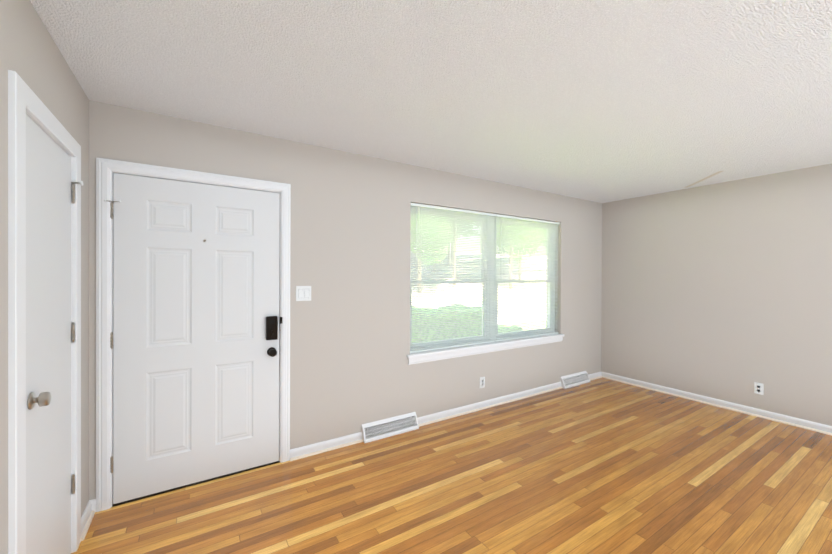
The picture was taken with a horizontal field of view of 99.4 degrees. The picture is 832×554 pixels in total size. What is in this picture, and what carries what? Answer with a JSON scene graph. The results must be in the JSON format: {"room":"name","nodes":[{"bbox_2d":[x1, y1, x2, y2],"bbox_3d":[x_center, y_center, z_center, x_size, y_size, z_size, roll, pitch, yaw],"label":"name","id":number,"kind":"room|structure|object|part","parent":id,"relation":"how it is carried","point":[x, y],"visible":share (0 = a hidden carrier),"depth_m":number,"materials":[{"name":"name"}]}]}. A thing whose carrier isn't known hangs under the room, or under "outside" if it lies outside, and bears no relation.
{"room":"empty living room","nodes":[
{"label":"empty living room","id":0,"kind":"room"},
{"bbox_2d":[0,0,88,553],"bbox_3d":[-0.594,0.198,-0.141,0.120,2.450,5.631,0,0,-32],"label":"wall","id":1,"kind":"structure","parent":0,"point":[31,56],"depth_m":1.37,"materials":[{"name":"beige paint"}]},
{"bbox_2d":[8,70,80,553],"bbox_3d":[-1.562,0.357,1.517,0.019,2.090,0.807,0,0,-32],"label":"door frame","id":2,"kind":"structure","parent":1,"relation":"attached to","point":[23,99],"depth_m":1.22,"materials":[{"name":"white wood"}]},
{"bbox_2d":[26,114,70,553],"bbox_3d":[-1.563,0.396,1.516,0.088,1.992,0.628,0,0,-32],"label":"closet door","id":3,"kind":"structure","parent":1,"relation":"in","point":[48,344],"depth_m":1.49,"materials":[{"name":"white paint"}]},
{"bbox_3d":[-1.428,0.468,1.309,0.082,0.064,0.133,0,0,-32],"label":"knob","id":4,"kind":"part","parent":3,"relation":"part of","materials":[{"name":"grey metal"}]},
{"bbox_2d":[71,181,83,493],"bbox_3d":[-1.714,0.309,1.784,0.053,1.584,0.068,0,0,-32],"label":"closet door hinges","id":5,"kind":"object","parent":1,"relation":"attached to","point":[73,327],"visible":1,"depth_m":1.78,"materials":[{"name":"grey metal"}]},
{"bbox_2d":[81,499,95,540],"bbox_3d":[-1.851,1.361,1.981,0.030,0.075,0.274,0,0,-32],"label":"baseboard","id":6,"kind":"structure","parent":1,"relation":"attached to","point":[88,514],"depth_m":2.00,"materials":[{"name":"white wood"}]},
{"bbox_2d":[89,100,601,499],"bbox_3d":[0.281,0.185,3.615,5.378,2.450,0.220,0,0,-32],"label":"wall","id":7,"kind":"structure","parent":0,"point":[352,371],"depth_m":3.00,"materials":[{"name":"beige paint"}]},
{"bbox_2d":[104,173,279,503],"bbox_3d":[-1.446,0.377,2.379,1.000,2.016,0.110,0,0,-32],"label":"front door","id":8,"kind":"structure","parent":7,"relation":"in","point":[195,375],"depth_m":2.36,"materials":[{"name":"white paint"}]},
{"bbox_3d":[-1.835,0.363,2.137,0.084,1.652,0.076,0,0,-32],"label":"front door hinges","id":9,"kind":"part","parent":8,"relation":"part of","materials":[{"name":"silver metal"}]},
{"bbox_2d":[268,320,273,335],"bbox_3d":[-1.055,0.376,2.592,0.060,0.115,0.022,0,0,-32],"label":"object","id":10,"kind":"structure","parent":8,"relation":"attached to","point":[271,322],"depth_m":2.59,"materials":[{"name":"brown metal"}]},
{"bbox_2d":[266,316,277,339],"bbox_3d":[-1.069,0.378,2.614,0.080,0.174,0.030,0,0,-32],"label":"door lock","id":11,"kind":"object","parent":8,"relation":"attached to","point":[274,328],"depth_m":2.60,"materials":[{"name":"brown metal"}]},
{"bbox_3d":[-1.058,0.556,2.600,0.065,0.065,0.066,0,0,-32],"label":"knob","id":12,"kind":"part","parent":8,"relation":"part of","materials":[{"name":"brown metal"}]},
{"bbox_2d":[96,157,290,511],"bbox_3d":[-1.489,0.344,2.485,1.113,2.106,0.237,0,0,-32],"label":"door frame","id":13,"kind":"structure","parent":7,"relation":"attached to","point":[105,168],"depth_m":2.14,"materials":[{"name":"white wood"}]},
{"bbox_2d":[112,461,279,506],"bbox_3d":[-1.497,1.393,2.496,0.967,0.009,0.224,0,0,-32],"label":"front door threshold sill","id":14,"kind":"structure","parent":7,"relation":"attached to","point":[166,491],"depth_m":2.36,"materials":[{"name":"brown metal"}]},
{"bbox_2d":[296,286,310,300],"bbox_3d":[-0.874,0.128,2.747,0.116,0.116,0.010,0,0,-32],"label":"switch plate","id":15,"kind":"object","parent":7,"relation":"attached to","point":[303,293],"visible":1,"depth_m":2.75,"materials":[{"name":"white plastic"}]},
{"bbox_2d":[290,432,362,460],"bbox_3d":[-0.709,1.362,2.849,0.596,0.075,0.030,0,0,-32],"label":"baseboard","id":16,"kind":"structure","parent":7,"relation":"attached to","point":[295,452],"depth_m":2.84,"materials":[{"name":"white wood"}]},
{"bbox_2d":[362,412,418,442],"bbox_3d":[-0.220,1.332,3.138,0.541,0.136,0.064,0,0,-32],"label":"air vent","id":17,"kind":"object","parent":7,"relation":"in","point":[384,428],"visible":1,"depth_m":3.12,"materials":[{"name":"white metal"}]},
{"bbox_2d":[410,206,554,350],"bbox_3d":[0.826,0.011,3.974,2.233,1.420,0.084,0,0,-32],"label":"window","id":18,"kind":"structure","parent":7,"relation":"in","point":[494,319],"depth_m":3.93,"materials":[{"name":"white plastic"}]},
{"bbox_2d":[410,203,495,352],"bbox_3d":[0.405,0.010,3.597,1.110,1.410,0.042,0,0,-32],"label":"window blind","id":19,"kind":"object","parent":18,"relation":"attached to","point":[414,257],"visible":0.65,"depth_m":3.57,"materials":[{"name":"white plastic"}]},
{"bbox_2d":[494,214,559,341],"bbox_3d":[1.348,0.011,4.194,1.110,1.410,0.042,0,0,-32],"label":"window blind","id":20,"kind":"object","parent":18,"relation":"attached to","point":[532,231],"visible":1,"depth_m":4.17,"materials":[{"name":"white plastic"}]},
{"bbox_2d":[480,377,484,387],"bbox_3d":[0.707,1.125,3.757,0.070,0.114,0.008,0,0,-32],"label":"outlet","id":21,"kind":"object","parent":7,"relation":"attached to","point":[482,382],"visible":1,"depth_m":3.75,"materials":[{"name":"white plastic"}]},
{"bbox_2d":[407,334,563,358],"bbox_3d":[0.874,0.739,3.897,2.307,0.035,0.123,0,0,-32],"label":"window sill","id":22,"kind":"structure","parent":7,"relation":"attached to","point":[458,349],"depth_m":3.71,"materials":[{"name":"white wood"}]},
{"bbox_2d":[408,337,562,364],"bbox_3d":[0.893,0.782,3.867,2.277,0.063,0.016,0,0,-32],"label":"trim","id":23,"kind":"structure","parent":7,"relation":"attached to","point":[417,360],"depth_m":3.72,"materials":[{"name":"white wood"}]},
{"bbox_2d":[417,382,561,426],"bbox_3d":[0.920,1.365,3.881,2.180,0.075,0.030,0,0,-32],"label":"baseboard","id":24,"kind":"structure","parent":7,"relation":"attached to","point":[436,417],"depth_m":3.76,"materials":[{"name":"white wood"}]},
{"bbox_2d":[560,371,589,388],"bbox_3d":[2.082,1.336,4.596,0.549,0.136,0.064,0,0,-32],"label":"air vent","id":25,"kind":"object","parent":7,"relation":"in","point":[572,380],"visible":1,"depth_m":4.57,"materials":[{"name":"white metal"}]},
{"bbox_2d":[588,372,601,378],"bbox_3d":[2.439,1.367,4.852,0.329,0.075,0.014,0,0,-32],"label":"baseboard","id":26,"kind":"structure","parent":7,"relation":"attached to","point":[598,374],"depth_m":4.87,"materials":[{"name":"white wood"}]},
{"bbox_2d":[30,0,831,202],"bbox_3d":[1.734,-1.083,1.324,5.618,0.120,5.631,0,0,-32],"label":"ceiling","id":27,"kind":"structure","parent":0,"point":[602,101],"depth_m":1.84,"materials":[{"name":"white paint"}]},
{"bbox_2d":[71,378,831,553],"bbox_3d":[1.723,1.477,1.335,5.618,0.120,5.631,0,0,-32],"label":"floor","id":28,"kind":"structure","parent":0,"point":[602,466],"depth_m":2.30,"materials":[{"name":"brown wood"}]},
{"bbox_2d":[410,215,545,290],"bbox_3d":[5.737,-7.183,31.846,31.884,16.241,24.283,0,0,-32],"label":"trees","id":29,"kind":"object","parent":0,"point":[464,235],"depth_m":20.98,"materials":[{"name":"green plant"}]},
{"bbox_2d":[601,164,831,425],"bbox_3d":[4.051,0.201,2.800,0.120,2.440,5.631,0,0,-32],"label":"wall","id":30,"kind":"structure","parent":0,"point":[721,291],"depth_m":3.78,"materials":[{"name":"beige paint"}]},
{"bbox_2d":[602,372,831,434],"bbox_3d":[4.005,1.383,2.729,0.030,0.075,5.277,0,0,-32],"label":"baseboard","id":31,"kind":"structure","parent":30,"relation":"attached to","point":[822,428],"depth_m":3.77,"materials":[{"name":"white wood"}]},
{"bbox_2d":[754,382,763,394],"bbox_3d":[3.480,1.133,3.580,0.008,0.114,0.070,0,0,-32],"label":"outlet","id":32,"kind":"object","parent":30,"relation":"attached to","point":[758,388],"visible":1,"depth_m":3.58,"materials":[{"name":"white plastic"}]},
{"label":"outside","id":33,"kind":"structure","parent":0,"visible":0},
{"bbox_2d":[410,252,545,323],"bbox_3d":[0.286,-0.999,31.295,85.000,5.850,33.000,0,0,-32],"label":"driveway","id":34,"kind":"structure","parent":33,"point":[481,290],"depth_m":20.45,"materials":[{"name":"concrete"}]},
{"bbox_2d":[502,319,545,329],"bbox_3d":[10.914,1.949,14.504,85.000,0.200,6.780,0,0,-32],"label":"lawn","id":35,"kind":"structure","parent":33,"point":[528,325],"depth_m":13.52,"materials":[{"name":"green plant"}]},
{"bbox_2d":[412,304,481,342],"bbox_3d":[0.100,1.107,4.739,2.017,1.476,0.889,0,0,-32],"label":"boxwood hedge","id":36,"kind":"object","parent":35,"relation":"on","point":[420,319],"depth_m":4.47,"materials":[{"name":"green plant"}]},
{"bbox_2d":[498,324,522,332],"bbox_3d":[1.354,1.288,5.444,0.436,1.117,0.606,0,0,-32],"label":"bush","id":37,"kind":"object","parent":35,"relation":"on","point":[510,328],"depth_m":5.38,"materials":[{"name":"green plant"}]}
]}

